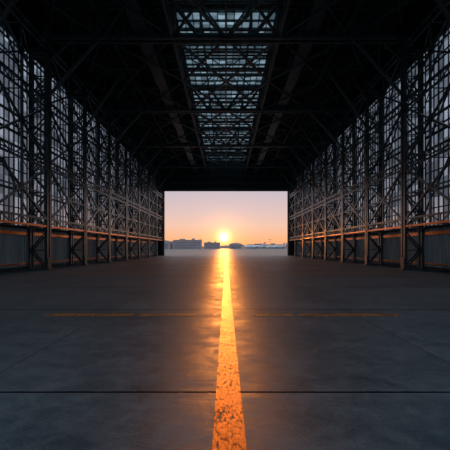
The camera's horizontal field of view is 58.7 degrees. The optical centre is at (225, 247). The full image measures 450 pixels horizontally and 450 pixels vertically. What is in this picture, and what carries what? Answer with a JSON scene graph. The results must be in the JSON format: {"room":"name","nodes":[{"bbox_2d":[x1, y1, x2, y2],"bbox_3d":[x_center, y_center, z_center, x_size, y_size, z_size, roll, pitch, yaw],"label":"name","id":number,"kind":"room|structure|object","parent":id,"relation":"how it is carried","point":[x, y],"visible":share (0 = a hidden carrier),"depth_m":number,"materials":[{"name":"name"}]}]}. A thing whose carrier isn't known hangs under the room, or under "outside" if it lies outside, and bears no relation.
{"room":"aircraft hangar","nodes":[
{"label":"aircraft hangar","id":0,"kind":"room"},
{"bbox_2d":[0,0,155,272],"bbox_3d":[-14.800,-8.550,37.700,0.400,20.300,93.600,0,0,0],"label":"wall","id":1,"kind":"structure","parent":0,"point":[13,239],"depth_m":34.89,"materials":[{"name":"grey metal"}]},
{"bbox_2d":[0,24,27,226],"bbox_3d":[-14.800,-8.120,26.000,0.120,13.340,7.580,0,0,0],"label":"window","id":2,"kind":"structure","parent":1,"relation":"in","point":[8,205],"depth_m":27.70,"materials":[{"name":"glass"}]},
{"bbox_2d":[34,58,67,230],"bbox_3d":[-14.800,-8.120,33.800,0.120,13.340,7.580,0,0,0],"label":"window","id":3,"kind":"structure","parent":1,"relation":"in","point":[63,182],"depth_m":34.84,"materials":[{"name":"glass"}]},
{"bbox_2d":[34,46,83,231],"bbox_3d":[-13.976,-8.425,33.800,1.503,13.780,7.374,0,0,0],"label":"frame","id":4,"kind":"object","parent":1,"relation":"attached to","point":[67,93],"visible":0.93,"depth_m":33.74,"materials":[{"name":"paint"}]},
{"bbox_2d":[69,97,95,233],"bbox_3d":[-14.800,-8.120,41.600,0.120,13.340,7.580,0,0,0],"label":"window","id":5,"kind":"structure","parent":1,"relation":"in","point":[79,103],"depth_m":43.20,"materials":[{"name":"glass"}]},
{"bbox_2d":[73,88,108,233],"bbox_3d":[-13.976,-8.425,41.600,1.503,13.780,7.374,0,0,0],"label":"frame","id":6,"kind":"object","parent":1,"relation":"attached to","point":[95,143],"visible":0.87,"depth_m":41.55,"materials":[{"name":"paint"}]},
{"bbox_2d":[96,124,114,235],"bbox_3d":[-14.800,-8.120,49.400,0.120,13.340,7.580,0,0,0],"label":"window","id":7,"kind":"structure","parent":1,"relation":"in","point":[104,128],"depth_m":48.75,"materials":[{"name":"glass"}]},
{"bbox_2d":[99,116,125,235],"bbox_3d":[-13.976,-8.425,49.400,1.503,13.780,7.374,0,0,0],"label":"frame","id":8,"kind":"object","parent":1,"relation":"attached to","point":[118,181],"visible":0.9,"depth_m":49.35,"materials":[{"name":"paint"}]},
{"bbox_2d":[115,139,128,237],"bbox_3d":[-14.800,-8.120,57.200,0.120,13.340,7.580,0,0,0],"label":"window","id":9,"kind":"structure","parent":1,"relation":"in","point":[121,144],"depth_m":57.15,"materials":[{"name":"glass"}]},
{"bbox_2d":[119,134,138,237],"bbox_3d":[-13.976,-8.425,57.200,1.503,13.780,7.374,0,0,0],"label":"frame","id":10,"kind":"object","parent":1,"relation":"attached to","point":[132,145],"visible":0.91,"depth_m":57.19,"materials":[{"name":"paint"}]},
{"bbox_2d":[129,152,137,238],"bbox_3d":[-14.800,-8.120,65.000,0.120,13.340,7.580,0,0,0],"label":"window","id":11,"kind":"structure","parent":1,"relation":"in","point":[133,181],"depth_m":63.74,"materials":[{"name":"glass"}]},
{"bbox_2d":[132,149,148,238],"bbox_3d":[-13.976,-8.425,65.000,1.503,13.780,7.374,0,0,0],"label":"frame","id":12,"kind":"object","parent":1,"relation":"attached to","point":[146,158],"visible":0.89,"depth_m":65.01,"materials":[{"name":"paint"}]},
{"bbox_2d":[140,163,147,239],"bbox_3d":[-14.800,-8.120,72.800,0.120,13.340,7.580,0,0,0],"label":"window","id":13,"kind":"structure","parent":1,"relation":"in","point":[140,163],"depth_m":71.54,"materials":[{"name":"glass"}]},
{"bbox_2d":[142,162,156,239],"bbox_3d":[-13.976,-8.425,72.800,1.503,13.780,7.374,0,0,0],"label":"frame","id":14,"kind":"object","parent":1,"relation":"attached to","point":[153,166],"visible":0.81,"depth_m":73.02,"materials":[{"name":"paint"}]},
{"bbox_2d":[151,177,155,238],"bbox_3d":[-14.800,-8.120,80.600,0.120,13.340,7.580,0,0,0],"label":"window","id":15,"kind":"structure","parent":1,"relation":"in","point":[155,177],"depth_m":81.66,"materials":[{"name":"paint"}]},
{"bbox_2d":[89,0,182,168],"bbox_3d":[-9.200,-17.500,37.600,0.140,1.540,93.480,0,0,0],"label":"girder","id":16,"kind":"object","parent":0,"point":[92,2],"depth_m":38.13,"materials":[{"name":"black metal"}]},
{"bbox_2d":[164,0,206,168],"bbox_3d":[-4.100,-17.500,37.600,0.140,1.540,93.480,0,0,0],"label":"girder","id":17,"kind":"object","parent":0,"point":[170,13],"depth_m":37.56,"materials":[{"name":"black metal"}]},
{"bbox_2d":[0,256,449,449],"bbox_3d":[0.000,1.800,37.000,30.000,0.400,96.200,0,0,0],"label":"floor","id":18,"kind":"structure","parent":0,"point":[135,382],"depth_m":6.18,"materials":[{"name":"concrete"}]},
{"bbox_2d":[27,1,54,269],"bbox_3d":[-13.890,-8.385,29.900,1.780,20.030,0.900,0,0,0],"label":"steel column","id":19,"kind":"structure","parent":18,"relation":"on","point":[47,116],"depth_m":29.68,"materials":[{"name":"black metal"}]},
{"bbox_2d":[69,52,89,264],"bbox_3d":[-13.890,-8.385,37.700,1.780,20.030,0.900,0,0,0],"label":"steel column","id":20,"kind":"structure","parent":18,"relation":"on","point":[83,260],"depth_m":37.49,"materials":[{"name":"grey metal"}]},
{"bbox_2d":[96,85,112,261],"bbox_3d":[-13.890,-8.385,45.500,1.780,20.030,0.900,0,0,0],"label":"steel column","id":21,"kind":"structure","parent":18,"relation":"on","point":[108,137],"depth_m":45.36,"materials":[{"name":"grey metal"}]},
{"bbox_2d":[115,114,128,259],"bbox_3d":[-13.890,-8.385,53.300,1.780,20.030,0.900,0,0,0],"label":"steel column","id":22,"kind":"structure","parent":18,"relation":"on","point":[125,141],"depth_m":53.07,"materials":[{"name":"grey metal"}]},
{"bbox_2d":[129,127,140,258],"bbox_3d":[-13.890,-8.385,61.100,1.780,20.030,0.900,0,0,0],"label":"steel column","id":23,"kind":"structure","parent":18,"relation":"on","point":[138,155],"depth_m":60.88,"materials":[{"name":"grey metal"}]},
{"bbox_2d":[141,148,149,256],"bbox_3d":[-13.890,-8.385,68.900,1.780,20.030,0.900,0,0,0],"label":"steel column","id":24,"kind":"structure","parent":18,"relation":"on","point":[148,175],"depth_m":68.66,"materials":[{"name":"grey metal"}]},
{"bbox_2d":[149,152,157,255],"bbox_3d":[-13.890,-8.385,76.700,1.780,20.030,0.900,0,0,0],"label":"steel column","id":25,"kind":"structure","parent":18,"relation":"on","point":[155,241],"depth_m":76.47,"materials":[{"name":"black metal"}]},
{"bbox_2d":[151,170,162,240],"bbox_3d":[-13.976,-8.425,80.600,1.503,13.780,7.374,0,0,0],"label":"frame","id":26,"kind":"object","parent":25,"relation":"attached to","point":[160,173],"visible":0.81,"depth_m":80.80,"materials":[{"name":"paint"}]},
{"bbox_2d":[157,174,164,255],"bbox_3d":[-13.890,-8.385,84.500,1.780,20.030,0.900,0,0,0],"label":"steel column","id":27,"kind":"structure","parent":18,"relation":"on","point":[162,174],"depth_m":84.19,"materials":[{"name":"black metal"}]},
{"bbox_2d":[44,314,398,315],"bbox_3d":[0.000,1.599,18.010,22.000,0.002,17.180,0,0,0],"label":"floor line","id":28,"kind":"object","parent":18,"relation":"on","point":[51,314],"visible":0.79,"depth_m":9.61,"materials":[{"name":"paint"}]},
{"bbox_2d":[212,253,246,449],"bbox_3d":[0.028,1.605,124.450,0.275,0.015,271.100,0,0,0],"label":"floor centre line marking","id":29,"kind":"structure","parent":18,"relation":"on","point":[227,429],"depth_m":4.48,"materials":[{"name":"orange paint"}]},
{"bbox_2d":[287,174,294,255],"bbox_3d":[13.890,-8.385,84.500,1.780,20.030,0.900,0,0,0],"label":"steel column","id":30,"kind":"structure","parent":18,"relation":"on","point":[289,174],"depth_m":84.19,"materials":[{"name":"black metal"}]},
{"bbox_2d":[294,152,302,255],"bbox_3d":[13.890,-8.385,76.700,1.780,20.030,0.900,0,0,0],"label":"steel column","id":31,"kind":"structure","parent":18,"relation":"on","point":[296,241],"depth_m":76.47,"materials":[{"name":"black metal"}]},
{"bbox_2d":[289,170,300,240],"bbox_3d":[13.976,-8.425,80.600,1.503,13.780,7.374,0,0,0],"label":"frame","id":32,"kind":"object","parent":31,"relation":"attached to","point":[291,173],"visible":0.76,"depth_m":80.80,"materials":[{"name":"paint"}]},
{"bbox_2d":[302,148,310,256],"bbox_3d":[13.890,-8.385,68.900,1.780,20.030,0.900,0,0,0],"label":"steel column","id":33,"kind":"structure","parent":18,"relation":"on","point":[303,175],"depth_m":68.66,"materials":[{"name":"grey metal"}]},
{"bbox_2d":[311,127,322,258],"bbox_3d":[13.890,-8.385,61.100,1.780,20.030,0.900,0,0,0],"label":"steel column","id":34,"kind":"structure","parent":18,"relation":"on","point":[313,155],"depth_m":60.88,"materials":[{"name":"grey metal"}]},
{"bbox_2d":[323,114,336,259],"bbox_3d":[13.890,-8.385,53.300,1.780,20.030,0.900,0,0,0],"label":"steel column","id":35,"kind":"structure","parent":18,"relation":"on","point":[326,141],"depth_m":53.07,"materials":[{"name":"grey metal"}]},
{"bbox_2d":[339,85,355,261],"bbox_3d":[13.890,-8.385,45.500,1.780,20.030,0.900,0,0,0],"label":"steel column","id":36,"kind":"structure","parent":18,"relation":"on","point":[343,137],"depth_m":45.36,"materials":[{"name":"grey metal"}]},
{"bbox_2d":[362,52,382,264],"bbox_3d":[13.890,-8.385,37.700,1.780,20.030,0.900,0,0,0],"label":"steel column","id":37,"kind":"structure","parent":18,"relation":"on","point":[368,260],"depth_m":37.49,"materials":[{"name":"grey metal"}]},
{"bbox_2d":[397,1,424,269],"bbox_3d":[13.890,-8.385,29.900,1.780,20.030,0.900,0,0,0],"label":"steel column","id":38,"kind":"structure","parent":18,"relation":"on","point":[404,116],"depth_m":29.68,"materials":[{"name":"black metal"}]},
{"bbox_2d":[0,0,449,25],"bbox_3d":[0.000,-14.733,22.100,29.600,6.978,0.160,0,0,0],"label":"roof truss","id":39,"kind":"object","parent":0,"point":[12,3],"depth_m":22.02,"materials":[{"name":"black metal"}]},
{"bbox_2d":[36,0,415,161],"bbox_3d":[0.000,-18.430,37.700,30.000,0.540,93.600,0,0,0],"label":"ceiling","id":40,"kind":"structure","parent":0,"point":[147,77],"depth_m":40.52,"materials":[{"name":"metal"}]},
{"bbox_2d":[177,10,274,160],"bbox_3d":[0.000,-18.490,37.700,8.160,0.220,93.920,0,0,0],"label":"skylight","id":41,"kind":"object","parent":40,"relation":"attached to","point":[230,13],"visible":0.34,"depth_m":40.25,"materials":[{"name":"glass"}]},
{"bbox_2d":[42,0,409,173],"bbox_3d":[0.000,-16.835,37.551,26.680,2.630,93.374,0,0,0],"label":"roof","id":42,"kind":"structure","parent":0,"point":[195,5],"depth_m":37.98,"materials":[{"name":"black metal"}]},
{"bbox_2d":[122,0,198,172],"bbox_3d":[-6.200,-16.360,37.390,0.940,1.120,93.020,0,0,0],"label":"catwalk","id":43,"kind":"object","parent":42,"relation":"hanging from","point":[138,24],"visible":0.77,"depth_m":35.60,"materials":[{"name":"metal"}]},
{"bbox_2d":[253,0,329,172],"bbox_3d":[6.200,-16.360,37.390,0.940,1.120,93.020,0,0,0],"label":"catwalk","id":44,"kind":"object","parent":42,"relation":"hanging from","point":[313,24],"visible":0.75,"depth_m":35.60,"materials":[{"name":"metal"}]},
{"bbox_2d":[26,0,425,97],"bbox_3d":[0.000,-14.752,29.900,29.600,7.036,0.840,0,0,0],"label":"roof truss","id":45,"kind":"object","parent":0,"point":[198,37],"depth_m":29.62,"materials":[{"name":"black metal"}]},
{"bbox_2d":[69,54,382,128],"bbox_3d":[0.000,-14.733,37.700,29.600,6.978,0.160,0,0,0],"label":"roof truss","id":46,"kind":"object","parent":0,"point":[122,68],"depth_m":37.66,"materials":[{"name":"black metal"}]},
{"bbox_2d":[95,86,356,148],"bbox_3d":[0.000,-14.752,45.500,29.600,7.036,0.840,0,0,0],"label":"roof truss","id":47,"kind":"object","parent":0,"point":[208,109],"depth_m":45.18,"materials":[{"name":"black metal"}]},
{"bbox_2d":[126,113,325,162],"bbox_3d":[0.000,-14.733,53.300,29.600,6.978,0.160,0,0,0],"label":"roof truss","id":48,"kind":"object","parent":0,"point":[138,120],"depth_m":53.23,"materials":[{"name":"black metal"}]},
{"bbox_2d":[129,128,322,174],"bbox_3d":[0.000,-14.752,61.100,29.600,7.036,0.840,0,0,0],"label":"roof truss","id":49,"kind":"object","parent":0,"point":[213,145],"depth_m":60.86,"materials":[{"name":"black metal"}]},
{"bbox_2d":[143,142,308,182],"bbox_3d":[0.000,-14.733,68.900,29.600,6.978,0.160,0,0,0],"label":"roof truss","id":50,"kind":"object","parent":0,"point":[168,149],"depth_m":68.88,"materials":[{"name":"black metal"}]},
{"bbox_2d":[157,161,295,254],"bbox_3d":[0.000,-8.550,84.575,30.000,20.300,0.850,0,0,0],"label":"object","id":51,"kind":"structure","parent":0,"point":[215,180],"depth_m":84.50,"materials":[{"name":"paint"}]},
{"bbox_2d":[163,190,288,254],"bbox_3d":[0.000,-5.325,84.650,26.500,13.850,0.900,0,0,0],"label":"trim","id":52,"kind":"structure","parent":51,"relation":"attached to","point":[163,190],"depth_m":84.21,"materials":[{"name":"black metal"}]},
{"bbox_2d":[245,0,287,168],"bbox_3d":[4.100,-17.500,37.600,0.140,1.540,93.480,0,0,0],"label":"girder","id":53,"kind":"object","parent":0,"point":[280,13],"depth_m":37.56,"materials":[{"name":"black metal"}]},
{"bbox_2d":[269,0,362,168],"bbox_3d":[9.200,-17.500,37.600,0.140,1.540,93.480,0,0,0],"label":"girder","id":54,"kind":"object","parent":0,"point":[359,2],"depth_m":38.10,"materials":[{"name":"black metal"}]},
{"bbox_2d":[296,0,449,271],"bbox_3d":[14.800,-8.550,37.700,0.400,20.300,93.600,0,0,0],"label":"wall","id":55,"kind":"structure","parent":0,"point":[436,238],"depth_m":35.02,"materials":[{"name":"grey metal"}]},
{"bbox_2d":[296,177,300,238],"bbox_3d":[14.805,-8.120,80.600,0.110,13.340,7.580,0,0,0],"label":"window","id":56,"kind":"structure","parent":55,"relation":"in","point":[299,219],"depth_m":81.82,"materials":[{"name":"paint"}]},
{"bbox_2d":[295,162,309,239],"bbox_3d":[13.976,-8.425,72.800,1.503,13.780,7.374,0,0,0],"label":"frame","id":57,"kind":"object","parent":55,"relation":"attached to","point":[298,166],"visible":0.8,"depth_m":73.02,"materials":[{"name":"paint"}]},
{"bbox_2d":[304,163,311,239],"bbox_3d":[14.805,-8.120,72.800,0.110,13.340,7.580,0,0,0],"label":"window","id":58,"kind":"structure","parent":55,"relation":"in","point":[311,163],"depth_m":72.05,"materials":[{"name":"glass"}]},
{"bbox_2d":[303,149,319,238],"bbox_3d":[13.976,-8.425,65.000,1.503,13.780,7.374,0,0,0],"label":"frame","id":59,"kind":"object","parent":55,"relation":"attached to","point":[305,158],"visible":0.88,"depth_m":65.01,"materials":[{"name":"paint"}]},
{"bbox_2d":[314,152,322,238],"bbox_3d":[14.805,-8.120,65.000,0.110,13.340,7.580,0,0,0],"label":"window","id":60,"kind":"structure","parent":55,"relation":"in","point":[316,181],"depth_m":64.91,"materials":[{"name":"glass"}]},
{"bbox_2d":[313,134,332,237],"bbox_3d":[13.976,-8.425,57.200,1.503,13.780,7.374,0,0,0],"label":"frame","id":61,"kind":"object","parent":55,"relation":"attached to","point":[319,145],"visible":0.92,"depth_m":57.19,"materials":[{"name":"paint"}]},
{"bbox_2d":[323,139,336,237],"bbox_3d":[14.805,-8.120,57.200,0.110,13.340,7.580,0,0,0],"label":"window","id":62,"kind":"structure","parent":55,"relation":"in","point":[328,186],"depth_m":57.81,"materials":[{"name":"glass"}]},
{"bbox_2d":[326,116,352,235],"bbox_3d":[13.976,-8.425,49.400,1.503,13.780,7.374,0,0,0],"label":"frame","id":63,"kind":"object","parent":55,"relation":"attached to","point":[333,181],"visible":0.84,"depth_m":49.35,"materials":[{"name":"paint"}]},
{"bbox_2d":[337,124,355,235],"bbox_3d":[14.805,-8.120,49.400,0.110,13.340,7.580,0,0,0],"label":"window","id":64,"kind":"structure","parent":55,"relation":"in","point":[349,157],"depth_m":49.30,"materials":[{"name":"glass"}]},
{"bbox_2d":[343,88,378,233],"bbox_3d":[13.976,-8.425,41.600,1.503,13.780,7.374,0,0,0],"label":"frame","id":65,"kind":"object","parent":55,"relation":"attached to","point":[355,143],"visible":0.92,"depth_m":41.55,"materials":[{"name":"paint"}]},
{"bbox_2d":[356,97,382,233],"bbox_3d":[14.805,-8.120,41.600,0.110,13.340,7.580,0,0,0],"label":"window","id":66,"kind":"structure","parent":55,"relation":"in","point":[373,158],"depth_m":42.82,"materials":[{"name":"glass"}]},
{"bbox_2d":[368,46,417,231],"bbox_3d":[13.976,-8.425,33.800,1.503,13.780,7.374,0,0,0],"label":"frame","id":67,"kind":"object","parent":55,"relation":"attached to","point":[384,93],"visible":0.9,"depth_m":33.74,"materials":[{"name":"paint"}]},
{"bbox_2d":[384,58,417,230],"bbox_3d":[14.805,-8.120,33.800,0.110,13.340,7.580,0,0,0],"label":"window","id":68,"kind":"structure","parent":55,"relation":"in","point":[391,161],"depth_m":34.84,"materials":[{"name":"glass"}]},
{"bbox_2d":[424,24,449,226],"bbox_3d":[14.805,-8.120,26.000,0.110,13.340,7.580,0,0,0],"label":"window","id":69,"kind":"structure","parent":55,"relation":"in","point":[439,132],"depth_m":27.82,"materials":[{"name":"glass"}]},
{"label":"outside","id":70,"kind":"structure","parent":0,"visible":0},
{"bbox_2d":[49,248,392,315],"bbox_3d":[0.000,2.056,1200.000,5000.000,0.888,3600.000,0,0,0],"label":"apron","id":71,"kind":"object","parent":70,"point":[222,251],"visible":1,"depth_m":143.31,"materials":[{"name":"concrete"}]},
{"bbox_2d":[165,240,171,248],"bbox_3d":[-104.000,-5.650,652.300,30.000,14.500,25.400,0,0,0],"label":"hangar","id":72,"kind":"structure","parent":71,"relation":"on","point":[168,244],"depth_m":639.95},
{"bbox_2d":[173,238,201,248],"bbox_3d":[-62.000,-6.900,652.500,45.200,17.000,26.200,0,0,0],"label":"terminal building","id":73,"kind":"structure","parent":71,"relation":"on","point":[182,243],"depth_m":639.95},
{"bbox_2d":[204,241,219,248],"bbox_3d":[-30.000,-6.400,870.000,35.200,16.000,21.200,0,0,0],"label":"building","id":74,"kind":"structure","parent":71,"relation":"on","point":[207,245],"depth_m":859.88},
{"bbox_2d":[229,243,241,248],"bbox_3d":[22.000,-4.925,909.800,30.000,13.050,20.400,0,0,0],"label":"hangar","id":75,"kind":"structure","parent":71,"relation":"on","point":[232,245],"depth_m":899.61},
{"bbox_2d":[202,245,285,247],"bbox_3d":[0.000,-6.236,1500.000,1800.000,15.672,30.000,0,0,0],"label":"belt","id":76,"kind":"object","parent":71,"relation":"on","point":[225,246],"visible":0.02,"depth_m":1485.02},
{"bbox_2d":[244,242,266,248],"bbox_3d":[46.485,-3.890,640.073,37.019,11.000,34.950,0,0,-9],"label":"airliner","id":77,"kind":"object","parent":71,"relation":"on","point":[264,243],"visible":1,"depth_m":638.08,"materials":[{"name":"paint"}]},
{"bbox_2d":[247,243,284,248],"bbox_3d":[90.000,-4.400,910.000,85.200,12.000,21.200,0,0,0],"label":"building","id":78,"kind":"structure","parent":71,"relation":"on","point":[271,243],"depth_m":899.83,"materials":[{"name":"grey"}]},
{"bbox_2d":[265,243,284,248],"bbox_3d":[86.488,-3.890,700.049,37.019,11.000,34.950,0,0,-6],"label":"airliner","id":79,"kind":"object","parent":71,"relation":"on","point":[283,244],"visible":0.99,"depth_m":698.82,"materials":[{"name":"paint"}]},
{"bbox_3d":[-13.890,-8.385,22.100,1.780,20.030,0.900,0,0,0],"label":"steel column","id":80,"kind":"structure","parent":0,"visible":0},
{"bbox_2d":[0,0,46,226],"bbox_3d":[-13.976,-8.425,26.000,1.503,13.780,7.374,0,0,0],"label":"frame","id":81,"kind":"object","parent":80,"relation":"attached to","point":[20,189],"visible":0.98,"depth_m":26.04,"materials":[{"name":"paint"}]},
{"bbox_3d":[13.890,-8.385,22.100,1.780,20.030,0.900,0,0,0],"label":"steel column","id":82,"kind":"structure","parent":0,"visible":0},
{"bbox_2d":[405,0,449,226],"bbox_3d":[13.976,-8.425,26.000,1.503,13.780,7.374,0,0,0],"label":"frame","id":83,"kind":"object","parent":82,"relation":"attached to","point":[430,189],"visible":0.99,"depth_m":26.14,"materials":[{"name":"paint"}]}
]}

